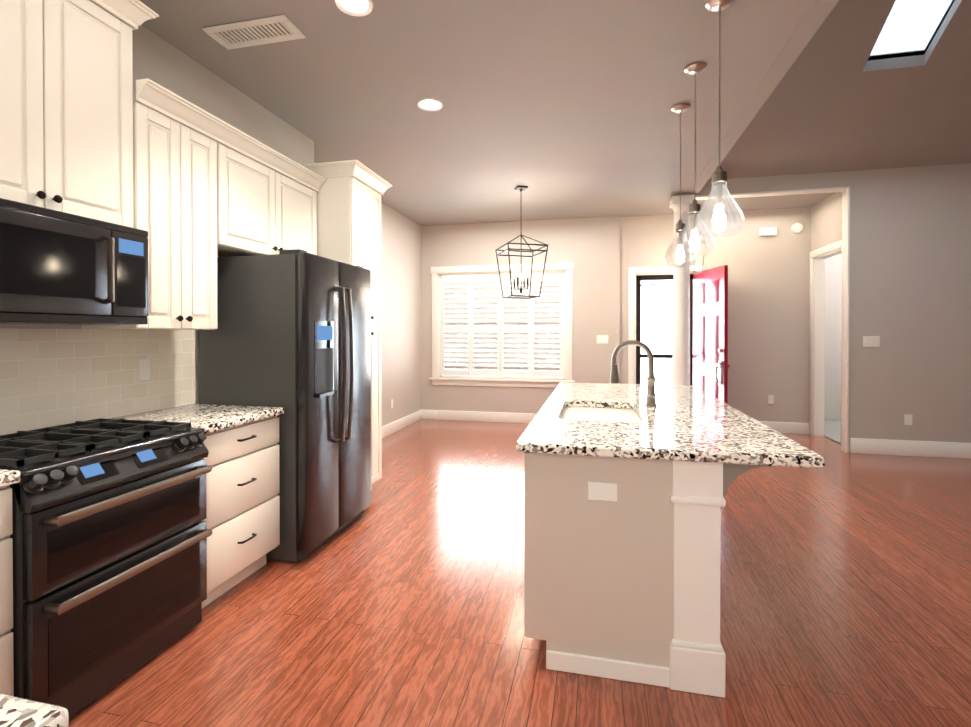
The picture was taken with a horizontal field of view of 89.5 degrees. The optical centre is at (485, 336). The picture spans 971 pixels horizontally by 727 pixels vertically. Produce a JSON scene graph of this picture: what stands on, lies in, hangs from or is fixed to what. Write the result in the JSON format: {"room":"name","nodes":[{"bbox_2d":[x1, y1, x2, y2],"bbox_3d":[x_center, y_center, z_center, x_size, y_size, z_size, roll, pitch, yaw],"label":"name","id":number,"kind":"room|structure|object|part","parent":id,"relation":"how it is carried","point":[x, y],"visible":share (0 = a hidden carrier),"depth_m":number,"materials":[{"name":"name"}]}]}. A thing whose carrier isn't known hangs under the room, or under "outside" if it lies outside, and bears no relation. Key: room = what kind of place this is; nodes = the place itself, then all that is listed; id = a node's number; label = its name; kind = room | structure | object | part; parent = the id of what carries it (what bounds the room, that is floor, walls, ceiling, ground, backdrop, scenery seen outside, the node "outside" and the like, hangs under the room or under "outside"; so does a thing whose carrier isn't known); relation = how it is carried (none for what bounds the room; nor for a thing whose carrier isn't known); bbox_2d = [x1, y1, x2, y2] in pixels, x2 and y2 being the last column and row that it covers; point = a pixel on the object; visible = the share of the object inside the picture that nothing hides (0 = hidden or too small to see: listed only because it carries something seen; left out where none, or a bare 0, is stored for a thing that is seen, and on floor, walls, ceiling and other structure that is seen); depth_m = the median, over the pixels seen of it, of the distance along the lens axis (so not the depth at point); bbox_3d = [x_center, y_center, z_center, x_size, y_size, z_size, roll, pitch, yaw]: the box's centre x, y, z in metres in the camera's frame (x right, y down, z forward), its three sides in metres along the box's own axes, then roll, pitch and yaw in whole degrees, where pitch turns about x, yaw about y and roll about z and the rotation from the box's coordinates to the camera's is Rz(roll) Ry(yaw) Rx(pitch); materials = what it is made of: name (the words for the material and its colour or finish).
{"room":"kitchen","nodes":[
{"label":"kitchen","id":0,"kind":"room"},
{"bbox_2d":[0,0,443,425],"bbox_3d":[-2.059,-0.178,2.825,0.410,3.050,10.340,0,0,13],"label":"wall","id":1,"kind":"structure","parent":0,"point":[409,250],"depth_m":6.52,"materials":[{"name":"paint"}]},
{"bbox_2d":[0,0,139,228],"bbox_3d":[-1.877,-0.957,1.945,0.328,0.940,0.755,0,0,13],"label":"upper cabinet","id":2,"kind":"object","parent":1,"relation":"attached to","point":[82,133],"depth_m":2.00,"materials":[{"name":"white wood"}]},
{"bbox_2d":[0,198,148,324],"bbox_3d":[-1.812,-0.267,1.944,0.458,0.430,0.730,0,0,13],"label":"microwave","id":3,"kind":"object","parent":2,"relation":"attached to","point":[60,268],"visible":1,"depth_m":1.92,"materials":[{"name":"grey metal"}]},
{"bbox_2d":[0,328,194,434],"bbox_3d":[-2.110,0.198,1.662,0.008,0.455,2.805,0,0,13],"label":"tile backsplash","id":4,"kind":"structure","parent":1,"relation":"attached to","point":[52,377],"depth_m":2.39,"materials":[{"name":"beige tile"}]},
{"bbox_2d":[139,359,149,380],"bbox_3d":[-1.869,0.186,2.687,0.008,0.115,0.070,0,0,13],"label":"outlet","id":5,"kind":"object","parent":4,"relation":"attached to","point":[144,369],"visible":1,"depth_m":2.68,"materials":[{"name":"white plastic"}]},
{"bbox_2d":[81,100,231,329],"bbox_3d":[-1.727,-0.569,2.606,0.328,1.065,0.576,0,0,13],"label":"upper cabinet","id":6,"kind":"object","parent":1,"relation":"attached to","point":[186,175],"depth_m":2.54,"materials":[{"name":"white wood"}]},
{"bbox_2d":[232,148,319,255],"bbox_3d":[-1.565,-0.816,3.313,0.328,0.580,1.000,0,0,13],"label":"upper cabinet","id":7,"kind":"object","parent":1,"relation":"attached to","point":[272,212],"depth_m":3.22,"materials":[{"name":"white wood"}]},
{"bbox_2d":[429,262,574,387],"bbox_3d":[0.229,-0.159,7.517,2.245,1.857,0.175,0,0,13],"label":"window frame","id":8,"kind":"structure","parent":1,"relation":"attached to","point":[568,268],"depth_m":7.45,"materials":[{"name":"white wood"}]},
{"bbox_2d":[445,284,559,370],"bbox_3d":[0.244,-0.158,7.585,1.969,1.622,0.030,0,0,13],"label":"glazing","id":9,"kind":"object","parent":1,"relation":"attached to","point":[512,336],"visible":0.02,"depth_m":7.55,"materials":[{"name":"clear glass"}]},
{"bbox_2d":[139,0,838,225],"bbox_3d":[2.015,-1.759,2.510,8.490,0.123,11.620,0,0,13],"label":"ceiling","id":10,"kind":"structure","parent":0,"point":[560,109],"depth_m":3.38,"materials":[{"name":"paint"}]},
{"bbox_2d":[202,15,305,49],"bbox_3d":[-1.291,-1.696,2.742,0.520,0.011,0.200,0,0,13],"label":"ceiling vent","id":11,"kind":"object","parent":10,"relation":"in","point":[248,33],"visible":1,"depth_m":2.73,"materials":[{"name":"white metal"}]},
{"bbox_2d":[335,0,372,16],"bbox_3d":[-0.670,-1.694,2.497,0.190,0.011,0.190,0,0,13],"label":"recessed light","id":12,"kind":"object","parent":10,"relation":"in","point":[358,8],"visible":0.98,"depth_m":2.52,"materials":[{"name":"white plastic"}]},
{"bbox_2d":[417,98,442,110],"bbox_3d":[-0.406,-1.702,3.607,0.190,0.011,0.190,0,0,13],"label":"recessed light","id":13,"kind":"object","parent":10,"relation":"in","point":[429,104],"visible":0.96,"depth_m":3.60,"materials":[{"name":"white plastic"}]},
{"bbox_2d":[495,185,547,298],"bbox_3d":[0.412,-1.084,5.671,0.481,1.277,0.481,0,0,-15],"label":"lantern chandelier","id":14,"kind":"object","parent":10,"relation":"hanging from","point":[521,189],"visible":1,"depth_m":5.66,"materials":[{"name":"brown metal"}]},
{"bbox_2d":[664,103,696,267],"bbox_3d":[1.456,-1.116,3.658,0.234,1.184,0.234,0,0,13],"label":"pendant light","id":15,"kind":"object","parent":10,"relation":"hanging from","point":[680,108],"visible":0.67,"depth_m":3.65,"materials":[{"name":"clear glass"}]},
{"bbox_3d":[1.456,-0.655,3.661,0.234,0.263,0.234,0,0,13],"label":"lamp shade","id":16,"kind":"part","parent":15,"relation":"part of","materials":[{"name":"clear glass"}]},
{"bbox_3d":[1.456,-0.671,3.661,0.062,0.215,0.064,0,0,13],"label":"bulb","id":17,"kind":"part","parent":15,"relation":"part of","materials":[{"name":"white glass"}]},
{"bbox_2d":[675,62,714,256],"bbox_3d":[1.331,-1.112,3.112,0.234,1.184,0.234,0,0,13],"label":"pendant light","id":18,"kind":"object","parent":10,"relation":"hanging from","point":[695,68],"visible":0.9,"depth_m":3.11,"materials":[{"name":"clear glass"}]},
{"bbox_3d":[1.331,-0.667,3.115,0.062,0.215,0.064,0,0,13],"label":"bulb","id":19,"kind":"part","parent":18,"relation":"part of","materials":[{"name":"white glass"}]},
{"bbox_3d":[1.331,-0.651,3.115,0.234,0.263,0.234,0,0,13],"label":"lamp shade","id":20,"kind":"part","parent":18,"relation":"part of","materials":[{"name":"clear glass"}]},
{"bbox_2d":[690,215,705,273],"bbox_3d":[2.650,-1.269,6.308,0.248,0.915,0.248,0,0,-7],"label":"pendant light","id":21,"kind":"object","parent":10,"relation":"hanging from","point":[694,271],"visible":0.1,"depth_m":6.29,"materials":[{"name":"silver metal"}]},
{"bbox_2d":[694,0,744,237],"bbox_3d":[1.189,-1.107,2.488,0.234,1.184,0.234,0,0,13],"label":"pendant light","id":22,"kind":"object","parent":10,"relation":"hanging from","point":[719,177],"visible":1,"depth_m":2.48,"materials":[{"name":"clear glass"}]},
{"bbox_3d":[1.189,-0.663,2.491,0.062,0.215,0.064,0,0,13],"label":"bulb","id":23,"kind":"part","parent":22,"relation":"part of","materials":[{"name":"white glass"}]},
{"bbox_3d":[1.189,-0.647,2.491,0.234,0.263,0.234,0,0,13],"label":"lamp shade","id":24,"kind":"part","parent":22,"relation":"part of","materials":[{"name":"clear glass"}]},
{"bbox_2d":[439,271,564,379],"bbox_3d":[0.232,-0.157,7.530,1.969,1.622,0.066,0,0,13],"label":"window shutters","id":25,"kind":"object","parent":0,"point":[500,328],"visible":0.88,"depth_m":7.52,"materials":[{"name":"white wood"}]},
{"bbox_2d":[69,419,970,726],"bbox_3d":[3.374,1.390,2.982,11.400,0.112,13.500,0,0,13],"label":"floor","id":26,"kind":"structure","parent":0,"point":[845,589],"depth_m":2.34,"materials":[{"name":"brown wood"}]},
{"bbox_2d":[0,488,13,683],"bbox_3d":[-1.883,0.914,1.279,0.618,0.888,0.728,0,0,13],"label":"base cabinet","id":27,"kind":"object","parent":26,"relation":"on","point":[6,523],"depth_m":1.54,"materials":[{"name":"white wood"}]},
{"bbox_2d":[0,469,19,487],"bbox_3d":[-1.877,0.448,1.246,0.643,0.040,0.792,0,0,13],"label":"countertop","id":28,"kind":"structure","parent":27,"relation":"on","point":[7,477],"depth_m":1.53,"materials":[{"name":"white stone"}]},
{"bbox_2d":[0,684,68,726],"bbox_3d":[-1.455,0.454,0.433,1.828,0.040,0.715,0,0,13],"label":"countertop","id":29,"kind":"structure","parent":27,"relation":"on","point":[14,711],"depth_m":0.57,"materials":[{"name":"white stone"}]},
{"bbox_2d":[0,418,211,717],"bbox_3d":[-1.654,0.865,1.986,0.696,0.936,0.738,0,0,13],"label":"range","id":30,"kind":"object","parent":26,"relation":"on","point":[110,534],"visible":1,"depth_m":1.82,"materials":[{"name":"grey metal"}]},
{"bbox_2d":[202,416,279,607],"bbox_3d":[-1.569,0.904,2.657,0.618,0.888,0.586,0,0,13],"label":"base cabinet","id":31,"kind":"object","parent":26,"relation":"on","point":[242,519],"depth_m":2.57,"materials":[{"name":"white wood"}]},
{"bbox_2d":[110,404,284,435],"bbox_3d":[-1.556,0.438,2.656,0.643,0.040,0.604,0,0,13],"label":"countertop","id":32,"kind":"structure","parent":31,"relation":"on","point":[213,418],"depth_m":2.62,"materials":[{"name":"white stone"}]},
{"bbox_2d":[199,249,370,561],"bbox_3d":[-1.277,0.406,3.348,0.825,1.845,0.840,0,0,13],"label":"refrigerator","id":33,"kind":"object","parent":26,"relation":"on","point":[291,334],"visible":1,"depth_m":2.97,"materials":[{"name":"black stainless steel"},{"name":"black plastic"}]},
{"bbox_2d":[278,160,391,489],"bbox_3d":[-1.217,0.013,4.035,0.688,2.650,0.650,0,0,13],"label":"pantry cabinet","id":34,"kind":"object","parent":26,"relation":"on","point":[348,219],"visible":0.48,"depth_m":3.83,"materials":[{"name":"white wood"}]},
{"bbox_2d":[524,389,752,697],"bbox_3d":[0.860,0.902,3.039,0.980,0.888,2.344,0,0,13],"label":"kitchen island","id":35,"kind":"object","parent":26,"relation":"on","point":[627,486],"depth_m":1.93,"materials":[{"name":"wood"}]},
{"bbox_2d":[516,384,824,467],"bbox_3d":[0.923,0.436,3.011,1.105,0.040,2.420,0,0,13],"label":"island countertop","id":36,"kind":"structure","parent":35,"relation":"on","point":[606,421],"depth_m":2.17,"materials":[{"name":"white stone"}]},
{"bbox_2d":[610,340,659,407],"bbox_3d":[0.894,0.220,2.969,0.272,0.392,0.116,0,0,13],"label":"faucet","id":37,"kind":"object","parent":36,"relation":"on","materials":[{"name":"silver metal"}]},
{"bbox_2d":[670,195,693,384],"bbox_3d":[2.408,-0.185,6.022,0.270,3.019,0.270,0,0,13],"label":"column","id":38,"kind":"structure","parent":26,"relation":"on","point":[681,332],"depth_m":5.94,"materials":[{"name":"white"}]},
{"bbox_2d":[597,335,607,342],"bbox_3d":[1.704,0.046,7.140,0.165,0.120,0.015,0,0,13],"label":"light switch","id":39,"kind":"object","parent":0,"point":[602,338],"visible":1,"depth_m":7.14,"materials":[{"name":"white plastic"}]},
{"bbox_2d":[684,18,802,195],"bbox_3d":[1.487,-4.548,1.412,0.120,5.710,9.221,0,0,13],"label":"wall","id":40,"kind":"structure","parent":0,"point":[706,185],"depth_m":5.90,"materials":[{"name":"paint"}]},
{"bbox_2d":[696,163,970,452],"bbox_3d":[5.969,-0.370,5.219,6.900,3.400,0.140,0,0,13],"label":"wall","id":41,"kind":"structure","parent":0,"point":[910,266],"depth_m":5.53,"materials":[{"name":"paint"}]},
{"bbox_2d":[636,274,692,384],"bbox_3d":[2.588,0.209,7.082,0.800,2.185,0.068,0,0,13],"label":"storm door","id":42,"kind":"structure","parent":41,"relation":"in","point":[639,355],"depth_m":7.13,"materials":[{"name":"black"}]},
{"bbox_2d":[628,265,703,383],"bbox_3d":[2.581,0.162,7.050,1.020,2.310,0.144,0,0,13],"label":"door frame","id":43,"kind":"structure","parent":41,"relation":"attached to","point":[633,272],"depth_m":7.08,"materials":[{"name":"white wood"}]},
{"bbox_2d":[382,187,970,458],"bbox_3d":[3.891,-0.178,4.899,10.850,3.020,3.510,0,0,13],"label":"baseboard","id":44,"kind":"structure","parent":41,"relation":"attached to","point":[913,448],"depth_m":5.63,"materials":[{"name":"white wood"}]},
{"bbox_2d":[693,265,730,403],"bbox_3d":[2.982,0.214,6.477,0.308,2.190,0.823,0,0,13],"label":"front door","id":45,"kind":"structure","parent":41,"relation":"in","point":[711,366],"depth_m":6.36,"materials":[{"name":"red wood"}]},
{"bbox_2d":[759,227,776,235],"bbox_3d":[3.848,-1.423,6.677,0.210,0.110,0.044,0,0,13],"label":"door chime","id":46,"kind":"object","parent":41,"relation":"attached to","point":[770,231],"visible":1,"depth_m":6.66,"materials":[{"name":"white plastic"}]},
{"bbox_2d":[768,395,773,403],"bbox_3d":[3.903,0.870,6.699,0.075,0.120,0.008,0,0,13],"label":"outlet","id":47,"kind":"object","parent":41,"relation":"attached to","point":[770,399],"visible":1,"depth_m":6.70,"materials":[{"name":"white plastic"}]},
{"bbox_2d":[791,223,802,232],"bbox_3d":[4.202,-1.457,6.598,0.136,0.136,0.040,0,0,13],"label":"smoke detector","id":48,"kind":"object","parent":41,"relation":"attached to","point":[797,228],"visible":0.94,"depth_m":6.58,"materials":[{"name":"white plastic"}]},
{"bbox_2d":[809,240,841,435],"bbox_3d":[4.309,0.099,6.093,0.144,2.450,0.980,0,0,13],"label":"door frame","id":49,"kind":"structure","parent":41,"relation":"attached to","point":[817,337],"depth_m":6.47,"materials":[{"name":"white wood"}]},
{"bbox_2d":[863,336,879,346],"bbox_3d":[4.343,0.062,5.512,0.165,0.120,0.015,0,0,13],"label":"light switch","id":50,"kind":"object","parent":41,"relation":"attached to","point":[871,341],"visible":1,"depth_m":5.51,"materials":[{"name":"white plastic"}]},
{"bbox_2d":[904,414,911,424],"bbox_3d":[4.698,0.929,5.441,0.075,0.120,0.008,0,0,13],"label":"electrical outlet","id":51,"kind":"object","parent":41,"relation":"attached to","point":[907,419],"visible":1,"depth_m":5.44,"materials":[{"name":"white plastic"}]},
{"bbox_2d":[709,0,970,179],"bbox_3d":[4.912,-4.717,0.553,7.180,5.763,9.372,0,0,13],"label":"ceiling","id":52,"kind":"structure","parent":0,"point":[840,98],"depth_m":4.89,"materials":[{"name":"paint"}]},
{"bbox_2d":[870,0,951,54],"bbox_3d":[3.731,-2.802,4.292,0.540,0.330,0.590,0,0,13],"label":"pane","id":53,"kind":"object","parent":52,"relation":"attached to","point":[910,25],"visible":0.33,"depth_m":4.36,"materials":[{"name":"glass"}]},
{"label":"outside","id":54,"kind":"structure","parent":0,"visible":0},
{"bbox_2d":[445,280,672,384],"bbox_3d":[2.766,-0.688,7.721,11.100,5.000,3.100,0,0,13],"label":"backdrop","id":55,"kind":"structure","parent":54,"point":[653,308],"depth_m":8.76,"materials":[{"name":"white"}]}
]}

